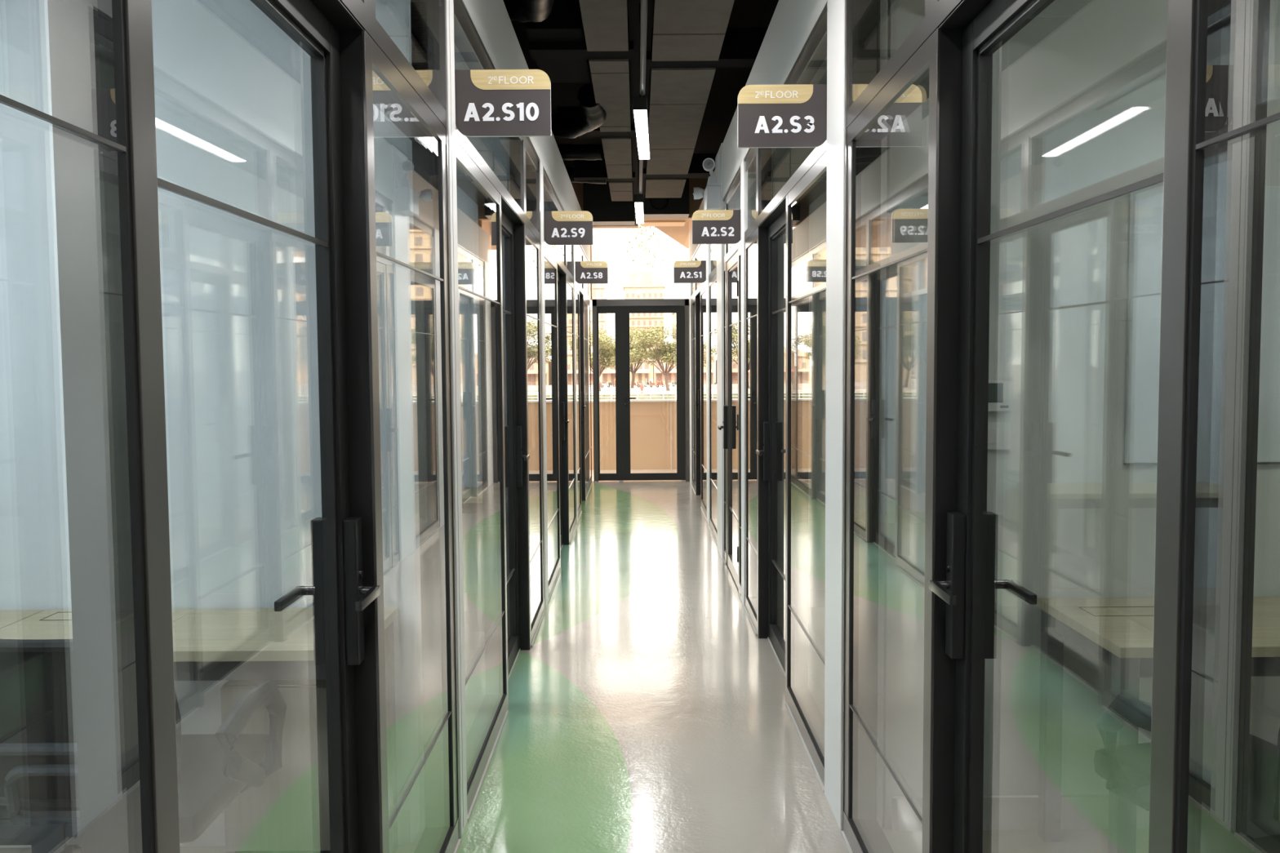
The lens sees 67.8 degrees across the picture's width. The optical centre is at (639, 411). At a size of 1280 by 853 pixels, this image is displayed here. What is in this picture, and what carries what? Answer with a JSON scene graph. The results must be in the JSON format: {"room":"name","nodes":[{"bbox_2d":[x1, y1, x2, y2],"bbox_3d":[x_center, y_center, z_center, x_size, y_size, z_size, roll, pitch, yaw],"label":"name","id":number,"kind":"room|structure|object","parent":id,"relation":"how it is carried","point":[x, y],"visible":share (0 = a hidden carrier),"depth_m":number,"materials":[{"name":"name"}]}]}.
{"room":"office corridor","nodes":[
{"label":"office corridor","id":0,"kind":"room"},
{"bbox_2d":[0,0,428,842],"bbox_3d":[-2.018,-0.121,2.957,2.780,2.950,0.130,0,3,0],"label":"wall","id":1,"kind":"structure","parent":0,"point":[233,99],"depth_m":2.89,"materials":[{"name":"paint"}]},
{"bbox_2d":[0,808,410,848],"bbox_3d":[-2.048,1.302,2.961,2.660,0.108,0.015,0,3,0],"label":"baseboard","id":2,"kind":"structure","parent":1,"relation":"attached to","point":[214,835],"depth_m":2.96,"materials":[{"name":"grey"}]},
{"bbox_2d":[376,0,461,852],"bbox_3d":[-0.615,0.061,2.504,0.097,2.616,0.803,0,3,0],"label":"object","id":3,"kind":"structure","parent":1,"relation":"in","point":[440,834],"depth_m":2.85,"materials":[{"name":"clear glass"}]},
{"bbox_2d":[339,0,590,822],"bbox_3d":[-0.621,-0.085,4.601,0.097,2.683,14.200,0,3,0],"label":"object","id":4,"kind":"structure","parent":1,"relation":"in","point":[486,713],"depth_m":3.41,"materials":[{"name":"clear glass"}]},
{"bbox_2d":[454,69,551,137],"bbox_3d":[-0.434,-0.970,2.995,0.306,0.205,0.015,0,3,0],"label":"room sign","id":5,"kind":"object","parent":4,"relation":"attached to","point":[490,103],"visible":0.99,"depth_m":2.99,"materials":[{"name":"black"}]},
{"bbox_2d":[462,0,590,261],"bbox_3d":[-0.613,-1.606,4.519,0.054,0.362,14.200,0,3,0],"label":"bulkhead","id":6,"kind":"object","parent":4,"relation":"on","point":[491,19],"visible":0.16,"depth_m":4.29,"materials":[{"name":"white paint"}]},
{"bbox_2d":[543,210,593,244],"bbox_3d":[-0.441,-1.123,5.821,0.306,0.205,0.015,0,3,0],"label":"room sign","id":7,"kind":"object","parent":4,"relation":"attached to","point":[566,227],"visible":1,"depth_m":5.82,"materials":[{"name":"black"}]},
{"bbox_2d":[575,261,608,284],"bbox_3d":[-0.449,-1.281,8.757,0.306,0.205,0.015,0,3,0],"label":"room sign","id":8,"kind":"object","parent":4,"relation":"attached to","point":[586,272],"visible":1,"depth_m":8.75,"materials":[{"name":"black"}]},
{"bbox_2d":[0,480,1149,852],"bbox_3d":[0.048,1.309,4.688,6.900,0.120,14.420,0,3,0],"label":"floor","id":9,"kind":"structure","parent":0,"point":[648,713],"depth_m":3.91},
{"bbox_2d":[0,609,44,628],"bbox_3d":[-2.385,0.996,2.719,1.128,0.751,0.435,0,3,0],"label":"office desk","id":10,"kind":"object","parent":9,"relation":"on","point":[7,617],"visible":0.31,"depth_m":2.85,"materials":[{"name":"brown wood"}]},
{"bbox_2d":[0,0,155,852],"bbox_3d":[-0.607,0.234,-0.694,0.097,2.616,3.592,0,3,0],"label":"window","id":11,"kind":"structure","parent":9,"relation":"on","point":[118,141],"depth_m":1.08,"materials":[{"name":"brown metal"}]},
{"bbox_2d":[0,639,287,852],"bbox_3d":[-1.228,0.919,2.306,0.633,0.933,0.663,0,3,0],"label":"office chair","id":12,"kind":"object","parent":9,"relation":"on","point":[39,792],"visible":0.47,"depth_m":2.02,"materials":[{"name":"black fabric"}]},
{"bbox_2d":[0,607,398,852],"bbox_3d":[-1.278,0.988,2.721,1.078,0.751,0.435,0,3,0],"label":"office desk","id":13,"kind":"object","parent":9,"relation":"on","point":[210,644],"visible":0.49,"depth_m":2.65,"materials":[{"name":"brown wood"}]},
{"bbox_2d":[47,0,389,852],"bbox_3d":[-0.643,0.110,1.601,0.176,2.616,1.005,0,3,0],"label":"door","id":14,"kind":"structure","parent":9,"relation":"on","point":[346,589],"depth_m":1.13,"materials":[{"name":"glass"}]},
{"bbox_2d":[220,680,330,852],"bbox_3d":[-0.982,1.057,2.790,0.365,0.602,0.297,0,3,0],"label":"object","id":15,"kind":"structure","parent":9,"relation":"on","point":[288,812],"depth_m":2.66,"materials":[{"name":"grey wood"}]},
{"bbox_2d":[410,0,467,839],"bbox_3d":[-0.638,0.003,2.968,0.134,2.683,0.130,0,3,0],"label":"post","id":16,"kind":"object","parent":9,"relation":"on","point":[441,69],"visible":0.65,"depth_m":2.94,"materials":[{"name":"white"}]},
{"bbox_2d":[496,137,531,710],"bbox_3d":[-0.651,-0.044,4.466,0.176,2.616,0.932,0,3,0],"label":"door","id":17,"kind":"structure","parent":9,"relation":"on","point":[513,264],"depth_m":4.80,"materials":[{"name":"brown metal"}]},
{"bbox_2d":[525,150,545,647],"bbox_3d":[-0.623,-0.089,5.286,0.097,2.616,0.710,0,3,0],"label":"window","id":18,"kind":"structure","parent":9,"relation":"on","point":[537,610],"depth_m":5.32,"materials":[{"name":"clear glass"}]},
{"bbox_2d":[537,160,548,609],"bbox_3d":[-0.646,-0.147,5.749,0.134,2.683,0.220,0,3,0],"label":"post","id":19,"kind":"object","parent":9,"relation":"on","point":[540,175],"visible":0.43,"depth_m":5.72,"materials":[{"name":"white"}]},
{"bbox_2d":[543,183,560,602],"bbox_3d":[-0.626,-0.145,6.330,0.097,2.616,0.940,0,3,0],"label":"window","id":20,"kind":"structure","parent":9,"relation":"on","point":[550,278],"depth_m":6.37,"materials":[{"name":"clear glass"}]},
{"bbox_2d":[555,205,569,567],"bbox_3d":[-0.659,-0.196,7.276,0.176,2.616,0.955,0,3,0],"label":"door","id":21,"kind":"structure","parent":9,"relation":"on","point":[562,308],"depth_m":7.68,"materials":[{"name":"glass"}]},
{"bbox_2d":[566,244,577,543],"bbox_3d":[-0.631,-0.244,8.175,0.097,2.616,0.845,0,3,0],"label":"window","id":22,"kind":"structure","parent":9,"relation":"on","point":[570,295],"depth_m":8.24,"materials":[{"name":"clear glass"}]},
{"bbox_2d":[572,244,577,524],"bbox_3d":[-0.654,-0.306,8.694,0.134,2.683,0.200,0,3,0],"label":"post","id":23,"kind":"object","parent":9,"relation":"on","point":[573,246],"visible":0.24,"depth_m":8.67,"materials":[{"name":"white"}]},
{"bbox_2d":[574,244,582,521],"bbox_3d":[-0.633,-0.294,9.096,0.097,2.616,0.600,0,3,0],"label":"window","id":24,"kind":"structure","parent":9,"relation":"on","point":[580,511],"depth_m":9.22,"materials":[{"name":"clear glass"}]},
{"bbox_2d":[577,248,586,500],"bbox_3d":[-0.665,-0.332,9.800,0.176,2.616,0.810,0,3,0],"label":"door","id":25,"kind":"structure","parent":9,"relation":"on","point":[582,406],"depth_m":10.15,"materials":[{"name":"brown metal"}]},
{"bbox_2d":[583,259,592,499],"bbox_3d":[-0.638,-0.394,10.948,0.097,2.616,1.490,0,3,0],"label":"window","id":26,"kind":"structure","parent":9,"relation":"on","point":[588,479],"depth_m":11.01,"materials":[{"name":"clear glass"}]},
{"bbox_2d":[591,298,689,482],"bbox_3d":[0.017,-0.259,11.752,1.191,2.250,0.142,0,3,0],"label":"door","id":27,"kind":"structure","parent":9,"relation":"on","point":[621,308],"depth_m":11.73,"materials":[{"name":"brown metal"}]},
{"bbox_2d":[688,283,692,484],"bbox_3d":[0.708,-0.466,11.493,0.204,2.683,0.400,0,3,0],"label":"post","id":28,"kind":"object","parent":9,"relation":"on","point":[690,284],"visible":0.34,"depth_m":11.43,"materials":[{"name":"white"}]},
{"bbox_2d":[691,283,695,494],"bbox_3d":[0.653,-0.402,10.926,0.097,2.616,0.740,0,3,0],"label":"window","id":29,"kind":"structure","parent":9,"relation":"on","point":[693,334],"depth_m":11.02,"materials":[{"name":"clear glass"}]},
{"bbox_2d":[694,250,701,495],"bbox_3d":[0.686,-0.357,10.087,0.176,2.616,0.940,0,3,0],"label":"door","id":30,"kind":"structure","parent":9,"relation":"on","point":[698,297],"depth_m":10.49,"materials":[{"name":"brown metal"}]},
{"bbox_2d":[700,244,706,520],"bbox_3d":[0.658,-0.309,9.213,0.097,2.616,0.810,0,3,0],"label":"window","id":31,"kind":"structure","parent":9,"relation":"on","point":[704,452],"depth_m":9.31,"materials":[{"name":"clear glass"}]},
{"bbox_2d":[706,244,709,524],"bbox_3d":[0.681,-0.313,8.662,0.134,2.683,0.290,0,3,0],"label":"post","id":32,"kind":"object","parent":9,"relation":"on","point":[707,245],"visible":0.24,"depth_m":8.62,"materials":[{"name":"white"}]},
{"bbox_2d":[708,244,717,546],"bbox_3d":[0.661,-0.245,8.030,0.097,2.616,0.980,0,3,0],"label":"window","id":33,"kind":"structure","parent":9,"relation":"on","point":[713,525],"depth_m":8.16,"materials":[{"name":"clear glass"}]},
{"bbox_2d":[716,142,724,559],"bbox_3d":[0.814,-0.445,7.302,0.412,3.090,0.454,0,3,0],"label":"post","id":34,"kind":"object","parent":9,"relation":"on","point":[720,247],"visible":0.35,"depth_m":7.21,"materials":[{"name":"white"}]},
{"bbox_2d":[693,153,720,209],"bbox_3d":[0.521,-1.718,7.274,0.166,0.400,0.510,-1,3,-6],"label":"emergency light","id":35,"kind":"object","parent":34,"relation":"attached to","point":[711,195],"visible":0.99,"depth_m":7.06,"materials":[{"name":"white plastic"}]},
{"bbox_2d":[723,208,725,564],"bbox_3d":[0.664,-0.190,7.007,0.097,2.616,0.161,0,3,0],"label":"window","id":36,"kind":"structure","parent":9,"relation":"on","point":[724,558],"depth_m":7.07,"materials":[{"name":"glass"}]},
{"bbox_2d":[717,182,740,593],"bbox_3d":[0.652,-0.161,6.465,0.184,2.616,0.925,0,3,0],"label":"door","id":37,"kind":"structure","parent":9,"relation":"on","point":[731,427],"depth_m":6.58,"materials":[{"name":"glass"}]},
{"bbox_2d":[740,160,746,605],"bbox_3d":[0.688,-0.158,5.777,0.134,2.683,0.170,0,3,0],"label":"post","id":38,"kind":"object","parent":9,"relation":"on","point":[743,174],"visible":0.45,"depth_m":5.74,"materials":[{"name":"white"}]},
{"bbox_2d":[755,147,790,702],"bbox_3d":[0.701,-0.060,4.585,0.176,2.616,1.040,0,3,0],"label":"door","id":39,"kind":"structure","parent":9,"relation":"on","point":[772,234],"depth_m":4.91,"materials":[{"name":"brown metal"}]},
{"bbox_2d":[824,0,888,831],"bbox_3d":[0.696,-0.012,3.079,0.134,2.683,0.286,0,3,0],"label":"post","id":40,"kind":"object","parent":9,"relation":"on","point":[857,30],"visible":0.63,"depth_m":3.01,"materials":[{"name":"white"}]},
{"bbox_2d":[922,0,1270,852],"bbox_3d":[0.709,0.100,1.621,0.176,2.616,0.993,0,3,0],"label":"door","id":41,"kind":"structure","parent":9,"relation":"on","point":[962,584],"depth_m":1.16,"materials":[{"name":"brown metal"}]},
{"bbox_2d":[1036,595,1279,852],"bbox_3d":[1.872,0.965,2.739,1.257,0.751,0.515,0,3,0],"label":"office desk","id":42,"kind":"object","parent":9,"relation":"on","point":[1118,632],"visible":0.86,"depth_m":2.75,"materials":[{"name":"brown wood"}]},
{"bbox_2d":[1093,693,1279,852],"bbox_3d":[1.463,0.904,2.233,0.633,0.933,0.663,-1,3,-14],"label":"office chair","id":43,"kind":"object","parent":9,"relation":"on","point":[1126,769],"visible":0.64,"depth_m":2.27,"materials":[{"name":"black fabric"}]},
{"bbox_2d":[1174,0,1279,852],"bbox_3d":[0.684,0.224,-0.680,0.097,2.616,3.615,0,3,0],"label":"window","id":44,"kind":"structure","parent":9,"relation":"on","point":[1202,142],"depth_m":1.11,"materials":[{"name":"brown metal"}]},
{"bbox_2d":[591,399,676,470],"bbox_3d":[-0.027,0.508,13.322,12.000,1.350,0.210,0,3,0],"label":"wall","id":45,"kind":"structure","parent":0,"point":[653,422],"depth_m":13.24,"materials":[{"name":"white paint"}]},
{"bbox_2d":[591,469,676,480],"bbox_3d":[-0.023,0.890,12.651,12.000,0.100,1.530,0,3,0],"label":"floor","id":46,"kind":"structure","parent":0,"point":[611,471],"depth_m":13.04,"materials":[{"name":"beige tile"}]},
{"bbox_2d":[511,0,778,167],"bbox_3d":[0.022,-2.555,4.469,6.900,0.120,14.400,0,3,0],"label":"ceiling","id":47,"kind":"structure","parent":0,"point":[722,104],"depth_m":7.92,"materials":[{"name":"black paint"}]},
{"bbox_2d":[524,0,591,83],"bbox_3d":[-0.490,-2.346,5.856,0.320,0.340,1.050,0,3,0],"label":"ceiling panel","id":48,"kind":"object","parent":47,"relation":"hanging from","point":[564,23],"visible":0.58,"depth_m":5.44,"materials":[{"name":"black paint"}]},
{"bbox_2d":[582,178,688,226],"bbox_3d":[-0.044,-2.545,11.296,1.240,0.615,0.367,0,3,0],"label":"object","id":49,"kind":"structure","parent":47,"relation":"attached to","point":[597,197],"depth_m":11.14,"materials":[{"name":"black paint"}]},
{"bbox_2d":[571,178,702,228],"bbox_3d":[-0.045,-2.557,11.579,1.600,0.620,0.200,0,3,0],"label":"beam","id":50,"kind":"structure","parent":47,"relation":"attached to","point":[694,204],"depth_m":11.48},
{"bbox_2d":[590,244,592,299],"bbox_3d":[-0.004,-1.867,11.686,1.211,0.970,0.100,0,3,0],"label":"window","id":51,"kind":"structure","parent":50,"relation":"attached to","point":[591,285],"depth_m":11.65,"materials":[{"name":"clear glass"}]},
{"bbox_2d":[641,220,685,226],"bbox_3d":[0.286,-2.345,11.867,0.540,0.020,0.350,0,3,0],"label":"board","id":52,"kind":"object","parent":50,"relation":"attached to","point":[650,223],"visible":0.86,"depth_m":11.77,"materials":[{"name":"brown"}]},
{"bbox_2d":[818,190,826,589],"bbox_3d":[2.125,-0.301,5.768,2.720,2.950,0.140,0,3,0],"label":"wall","id":53,"kind":"structure","parent":0,"point":[822,295],"depth_m":5.70,"materials":[{"name":"grey paint"}]},
{"bbox_2d":[737,255,741,600],"bbox_3d":[0.667,-0.132,5.933,0.097,2.616,0.140,0,3,0],"label":"window","id":54,"kind":"structure","parent":53,"relation":"in","point":[740,593],"depth_m":6.00,"materials":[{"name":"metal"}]},
{"bbox_2d":[743,155,756,635],"bbox_3d":[0.668,-0.104,5.399,0.097,2.616,0.590,0,3,0],"label":"window","id":55,"kind":"structure","parent":53,"relation":"in","point":[750,254],"depth_m":5.45,"materials":[{"name":"clear glass"}]},
{"bbox_2d":[882,0,1279,829],"bbox_3d":[2.132,-0.156,3.082,2.720,2.950,0.240,0,3,0],"label":"wall","id":56,"kind":"structure","parent":0,"point":[1078,92],"depth_m":2.96,"materials":[{"name":"glass"}]},
{"bbox_2d":[785,31,826,793],"bbox_3d":[0.673,-0.009,3.645,0.097,2.616,0.844,0,3,0],"label":"window","id":57,"kind":"structure","parent":56,"relation":"in","point":[805,704],"depth_m":3.67,"materials":[{"name":"clear glass"}]},
{"bbox_2d":[690,0,963,852],"bbox_3d":[0.671,-0.084,4.404,0.097,2.683,13.800,0,3,0],"label":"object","id":58,"kind":"structure","parent":56,"relation":"in","point":[862,833],"depth_m":2.88,"materials":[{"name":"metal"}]},
{"bbox_2d":[673,260,706,283],"bbox_3d":[0.465,-1.288,8.769,0.306,0.205,0.015,0,3,0],"label":"room sign","id":59,"kind":"object","parent":58,"relation":"attached to","point":[684,271],"visible":0.96,"depth_m":8.76,"materials":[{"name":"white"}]},
{"bbox_2d":[688,169,715,260],"bbox_3d":[0.630,-1.885,9.534,0.050,0.362,4.159,0,3,0],"label":"bulkhead","id":60,"kind":"object","parent":58,"relation":"on","point":[692,247],"visible":0.18,"depth_m":11.02,"materials":[{"name":"beige paint"}]},
{"bbox_2d":[692,209,740,244],"bbox_3d":[0.473,-1.129,5.823,0.306,0.205,0.015,0,3,0],"label":"room sign","id":61,"kind":"object","parent":58,"relation":"attached to","point":[708,226],"visible":0.96,"depth_m":5.82,"materials":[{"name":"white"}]},
{"bbox_2d":[722,0,827,199],"bbox_3d":[0.646,-1.520,2.393,0.054,0.402,9.940,0,3,0],"label":"bulkhead","id":62,"kind":"object","parent":58,"relation":"on","point":[792,23],"visible":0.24,"depth_m":4.24,"materials":[{"name":"white paint"}]},
{"bbox_2d":[737,84,826,148],"bbox_3d":[0.480,-0.987,3.179,0.306,0.205,0.015,0,3,0],"label":"room sign","id":63,"kind":"object","parent":58,"relation":"attached to","point":[770,116],"visible":0.98,"depth_m":3.17,"materials":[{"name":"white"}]},
{"bbox_2d":[987,380,1011,411],"bbox_3d":[1.085,-0.049,2.950,0.125,0.095,0.025,0,3,0],"label":"thermostat","id":64,"kind":"object","parent":56,"relation":"attached to","point":[999,391],"visible":0.62,"depth_m":2.94,"materials":[{"name":"white plastic"}]},
{"bbox_2d":[987,422,1011,449],"bbox_3d":[1.094,0.075,2.962,0.120,0.085,0.015,0,3,0],"label":"wall switch","id":65,"kind":"object","parent":56,"relation":"attached to","point":[999,433],"visible":0.53,"depth_m":2.96,"materials":[{"name":"white plastic"}]},
{"bbox_2d":[891,794,1149,831],"bbox_3d":[2.142,1.270,3.030,2.680,0.108,0.015,0,3,0],"label":"baseboard","id":66,"kind":"structure","parent":56,"relation":"attached to","point":[1000,812],"depth_m":3.02,"materials":[{"name":"grey"}]},
{"bbox_2d":[1123,186,1279,465],"bbox_3d":[1.961,-0.265,2.945,0.908,0.856,0.016,0,3,0],"label":"whiteboard","id":67,"kind":"object","parent":56,"relation":"attached to","point":[1146,204],"visible":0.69,"depth_m":2.94,"materials":[{"name":"paint"}]},
{"bbox_3d":[0.025,-2.095,4.494,2.700,0.800,14.200,0,3,0],"label":"wall","id":68,"kind":"structure","parent":0,"visible":0},
{"bbox_2d":[528,0,768,199],"bbox_3d":[0.065,-2.138,4.241,1.420,0.188,13.700,0,3,0],"label":"beams","id":69,"kind":"structure","parent":68,"relation":"attached to","point":[740,47],"depth_m":5.80,"materials":[{"name":"metal"}]},
{"bbox_2d":[502,0,554,22],"bbox_3d":[-0.589,-2.115,4.412,0.673,0.270,1.859,-2,3,-22],"label":"flexible duct","id":70,"kind":"object","parent":69,"relation":"attached to","point":[520,11],"visible":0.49,"depth_m":4.88,"materials":[{"name":"black metal"}]},
{"bbox_2d":[551,83,606,138],"bbox_3d":[-0.629,-2.268,7.317,0.487,0.327,1.451,-3,4,-39],"label":"flexible duct","id":71,"kind":"object","parent":69,"relation":"attached to","point":[591,115],"visible":0.58,"depth_m":7.02,"materials":[{"name":"black metal"}]},
{"bbox_2d":[556,143,604,159],"bbox_3d":[-0.760,-2.349,8.566,0.870,0.197,0.181,0,3,5],"label":"air duct","id":72,"kind":"object","parent":69,"relation":"attached to","point":[567,151],"visible":0.49,"depth_m":8.49,"materials":[{"name":"black metal"}]},
{"bbox_2d":[564,166,606,183],"bbox_3d":[-0.765,-2.406,9.632,0.860,0.207,0.157,0,3,0],"label":"air duct","id":73,"kind":"object","parent":69,"relation":"attached to","point":[570,171],"visible":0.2,"depth_m":9.59,"materials":[{"name":"black metal"}]},
{"bbox_2d":[578,0,628,51],"bbox_3d":[-0.186,-2.079,4.779,0.240,0.040,1.542,0,3,0],"label":"board","id":74,"kind":"object","parent":69,"relation":"attached to","point":[605,22],"visible":1,"depth_m":5.11,"materials":[{"name":"wood"}]},
{"bbox_2d":[588,58,629,73],"bbox_3d":[-0.189,-2.137,5.853,0.240,0.040,0.232,0,3,0],"label":"board","id":75,"kind":"object","parent":69,"relation":"attached to","point":[618,65],"visible":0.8,"depth_m":5.82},
{"bbox_2d":[591,72,630,126],"bbox_3d":[-0.191,-2.181,6.662,0.240,0.040,1.352,0,3,0],"label":"board","id":76,"kind":"object","parent":69,"relation":"attached to","point":[611,90],"visible":0.68,"depth_m":6.49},
{"bbox_2d":[599,122,631,132],"bbox_3d":[-0.193,-2.222,7.431,0.240,0.040,0.152,0,3,0],"label":"board","id":77,"kind":"object","parent":69,"relation":"attached to","point":[602,129],"visible":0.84,"depth_m":7.42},
{"bbox_2d":[601,137,631,164],"bbox_3d":[-0.195,-2.267,8.259,0.240,0.040,1.012,0,3,0],"label":"board","id":78,"kind":"object","parent":69,"relation":"attached to","point":[617,151],"visible":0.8,"depth_m":8.18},
{"bbox_2d":[605,164,631,178],"bbox_3d":[-0.197,-2.313,9.108,0.240,0.040,0.652,0,3,0],"label":"board","id":79,"kind":"object","parent":69,"relation":"attached to","point":[614,171],"visible":0.76,"depth_m":9.10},
{"bbox_2d":[608,182,632,191],"bbox_3d":[-0.199,-2.356,9.907,0.240,0.040,0.472,0,3,0],"label":"board","id":80,"kind":"object","parent":69,"relation":"attached to","point":[614,186],"visible":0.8,"depth_m":9.87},
{"bbox_2d":[609,191,632,201],"bbox_3d":[-0.201,-2.386,10.471,0.240,0.040,0.622,0,3,0],"label":"board","id":81,"kind":"object","parent":69,"relation":"attached to","point":[616,196],"visible":0.77,"depth_m":10.45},
{"bbox_2d":[634,150,644,223],"bbox_3d":[-0.006,-2.032,8.338,0.072,0.600,1.174,0,3,1],"label":"ceiling light","id":82,"kind":"object","parent":69,"relation":"hanging from","point":[638,198],"visible":0.88,"depth_m":7.96,"materials":[{"name":"white plastic"}]},
{"bbox_2d":[635,202,644,223],"bbox_3d":[-0.004,-1.735,8.354,0.066,0.005,1.150,0,3,1],"label":"diffuser","id":83,"kind":"object","parent":82,"relation":"attached to","point":[639,211],"depth_m":8.31,"materials":[{"name":"white"}]},
{"bbox_2d":[632,3,649,159],"bbox_3d":[0.013,-1.878,5.472,0.072,0.600,1.194,0,3,1],"label":"ceiling light","id":84,"kind":"object","parent":69,"relation":"hanging from","point":[640,104],"visible":0.96,"depth_m":5.16,"materials":[{"name":"white plastic"}]},
{"bbox_2d":[639,159,643,194],"bbox_3d":[0.007,-1.735,6.917,0.028,0.028,1.600,0,3,0],"label":"conduit","id":85,"kind":"object","parent":84,"relation":"attached to","point":[641,161],"visible":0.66,"depth_m":6.93,"materials":[{"name":"grey metal"}]},
{"bbox_2d":[633,110,649,159],"bbox_3d":[0.015,-1.581,5.488,0.066,0.005,1.170,0,3,1],"label":"diffuser","id":86,"kind":"object","parent":84,"relation":"attached to","point":[641,117],"depth_m":5.38,"materials":[{"name":"white"}]},
{"bbox_2d":[640,0,648,95],"bbox_3d":[0.015,-1.580,4.036,0.028,0.028,1.630,0,3,0],"label":"conduit","id":87,"kind":"object","parent":84,"relation":"attached to","point":[643,10],"visible":1,"depth_m":4.06,"materials":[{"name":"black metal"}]},
{"bbox_2d":[644,178,686,198],"bbox_3d":[0.260,-2.367,10.053,0.400,0.040,1.062,0,3,0],"label":"board","id":88,"kind":"object","parent":69,"relation":"attached to","point":[655,188],"visible":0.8,"depth_m":9.98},
{"bbox_2d":[646,148,694,174],"bbox_3d":[0.264,-2.294,8.695,0.400,0.040,1.102,0,3,0],"label":"board","id":89,"kind":"object","parent":69,"relation":"attached to","point":[661,161],"visible":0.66,"depth_m":8.63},
{"bbox_2d":[648,103,706,149],"bbox_3d":[0.267,-2.225,7.427,0.400,0.040,1.402,0,3,0],"label":"board","id":90,"kind":"object","parent":69,"relation":"attached to","point":[670,126],"visible":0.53,"depth_m":7.31,"materials":[{"name":"wood"}]},
{"bbox_2d":[649,67,715,104],"bbox_3d":[0.270,-2.165,6.313,0.400,0.040,0.792,0,3,0],"label":"board","id":91,"kind":"object","parent":69,"relation":"attached to","point":[668,86],"visible":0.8,"depth_m":6.25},
{"bbox_2d":[652,33,724,61],"bbox_3d":[0.272,-2.122,5.510,0.400,0.040,0.462,0,3,0],"label":"board","id":92,"kind":"object","parent":69,"relation":"attached to","point":[665,46],"visible":0.76,"depth_m":5.48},
{"bbox_2d":[653,0,734,34],"bbox_3d":[0.275,-2.069,4.536,0.400,0.040,1.452,0,3,0],"label":"board","id":93,"kind":"object","parent":69,"relation":"attached to","point":[670,16],"visible":1,"depth_m":5.00,"materials":[{"name":"wood"}]},
{"bbox_3d":[3.535,-0.647,4.581,0.100,3.750,14.400,0,3,0],"label":"wall","id":94,"kind":"structure","parent":0,"visible":0},
{"bbox_2d":[644,220,692,248],"bbox_3d":[2.961,-2.578,13.348,5.980,0.170,3.280,0,3,0],"label":"soffit","id":95,"kind":"structure","parent":94,"relation":"attached to","point":[680,234],"depth_m":13.05,"materials":[{"name":"brown"}]},
{"label":"outside","id":96,"kind":"structure","parent":0,"visible":0},
{"bbox_2d":[591,378,676,394],"bbox_3d":[-0.918,-14.085,356.758,520.000,0.300,686.000,0,3,0],"label":"ground","id":97,"kind":"structure","parent":96,"point":[604,390],"depth_m":163.11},
{"bbox_2d":[589,283,607,382],"bbox_3d":[-11.478,-20.558,232.150,7.200,26.200,14.900,0,3,0],"label":"apartment block","id":98,"kind":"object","parent":97,"relation":"on","point":[599,290],"visible":0.18,"depth_m":224.97,"materials":[{"name":"beige"}]},
{"bbox_2d":[590,328,615,392],"bbox_3d":[-7.293,-8.039,149.513,9.608,10.134,10.657,1,3,21],"label":"street tree","id":99,"kind":"object","parent":97,"relation":"on","point":[607,349],"visible":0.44,"depth_m":148.68,"materials":[{"name":"green plant"}]},
{"bbox_2d":[600,357,615,384],"bbox_3d":[-5.528,-9.827,199.546,6.000,8.200,11.200,0,3,0],"label":"house","id":100,"kind":"structure","parent":97,"relation":"on","point":[609,375],"depth_m":195.84,"materials":[{"name":"beige"}]},
{"bbox_2d":[591,391,676,399],"bbox_3d":[-0.286,-1.973,118.641,128.080,1.160,1.250,0,3,0],"label":"railing","id":101,"kind":"object","parent":97,"relation":"on","point":[638,396],"visible":0.07,"depth_m":118.47,"materials":[{"name":"metal"}]},
{"bbox_2d":[608,325,665,387],"bbox_3d":[-1.559,-9.780,170.691,11.841,11.260,10.676,2,4,42],"label":"street tree","id":102,"kind":"object","parent":97,"relation":"on","point":[632,345],"visible":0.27,"depth_m":170.69,"materials":[{"name":"green plant"}]},
{"bbox_2d":[630,358,651,384],"bbox_3d":[-0.023,-9.167,199.597,5.000,6.800,11.200,0,3,0],"label":"house","id":103,"kind":"structure","parent":97,"relation":"on","point":[643,371],"depth_m":195.84,"materials":[{"name":"beige"}]},
{"bbox_2d":[622,271,665,378],"bbox_3d":[1.214,-24.234,268.038,11.600,29.500,14.900,0,3,0],"label":"apartment block","id":104,"kind":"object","parent":97,"relation":"on","point":[644,286],"visible":0.36,"depth_m":260.97,"materials":[{"name":"beige"}]},
{"bbox_2d":[629,321,676,391],"bbox_3d":[3.867,-8.841,152.579,11.841,11.260,10.676,0,3,0],"label":"street tree","id":105,"kind":"object","parent":97,"relation":"on","point":[667,353],"visible":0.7,"depth_m":150.89,"materials":[{"name":"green plant"}]},
{"bbox_2d":[653,358,676,384],"bbox_3d":[5.775,-9.557,199.591,6.600,7.500,11.200,0,3,0],"label":"house","id":106,"kind":"structure","parent":97,"relation":"on","point":[658,376],"depth_m":195.84,"materials":[{"name":"beige"}]},
{"bbox_2d":[671,312,676,343],"bbox_3d":[14.063,-17.248,246.417,11.300,17.700,14.900,0,3,0],"label":"apartment block","id":107,"kind":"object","parent":97,"relation":"on","point":[673,314],"visible":0.02,"depth_m":246.18,"materials":[{"name":"beige"}]},
{"bbox_3d":[-2.074,-2.466,11.639,2.740,0.800,0.120,0,3,0],"label":"wall","id":108,"kind":"structure","parent":0,"visible":0},
{"bbox_3d":[-0.051,-2.945,13.010,2.000,0.220,2.700,0,3,0],"label":"trough","id":109,"kind":"object","parent":108,"relation":"attached to","visible":0},
{"bbox_2d":[593,223,676,279],"bbox_3d":[-0.055,-2.410,14.072,1.279,0.917,0.629,0,3,0],"label":"vine","id":110,"kind":"object","parent":109,"relation":"hanging from","point":[640,227],"visible":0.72,"depth_m":14.04,"materials":[{"name":"green plant"}]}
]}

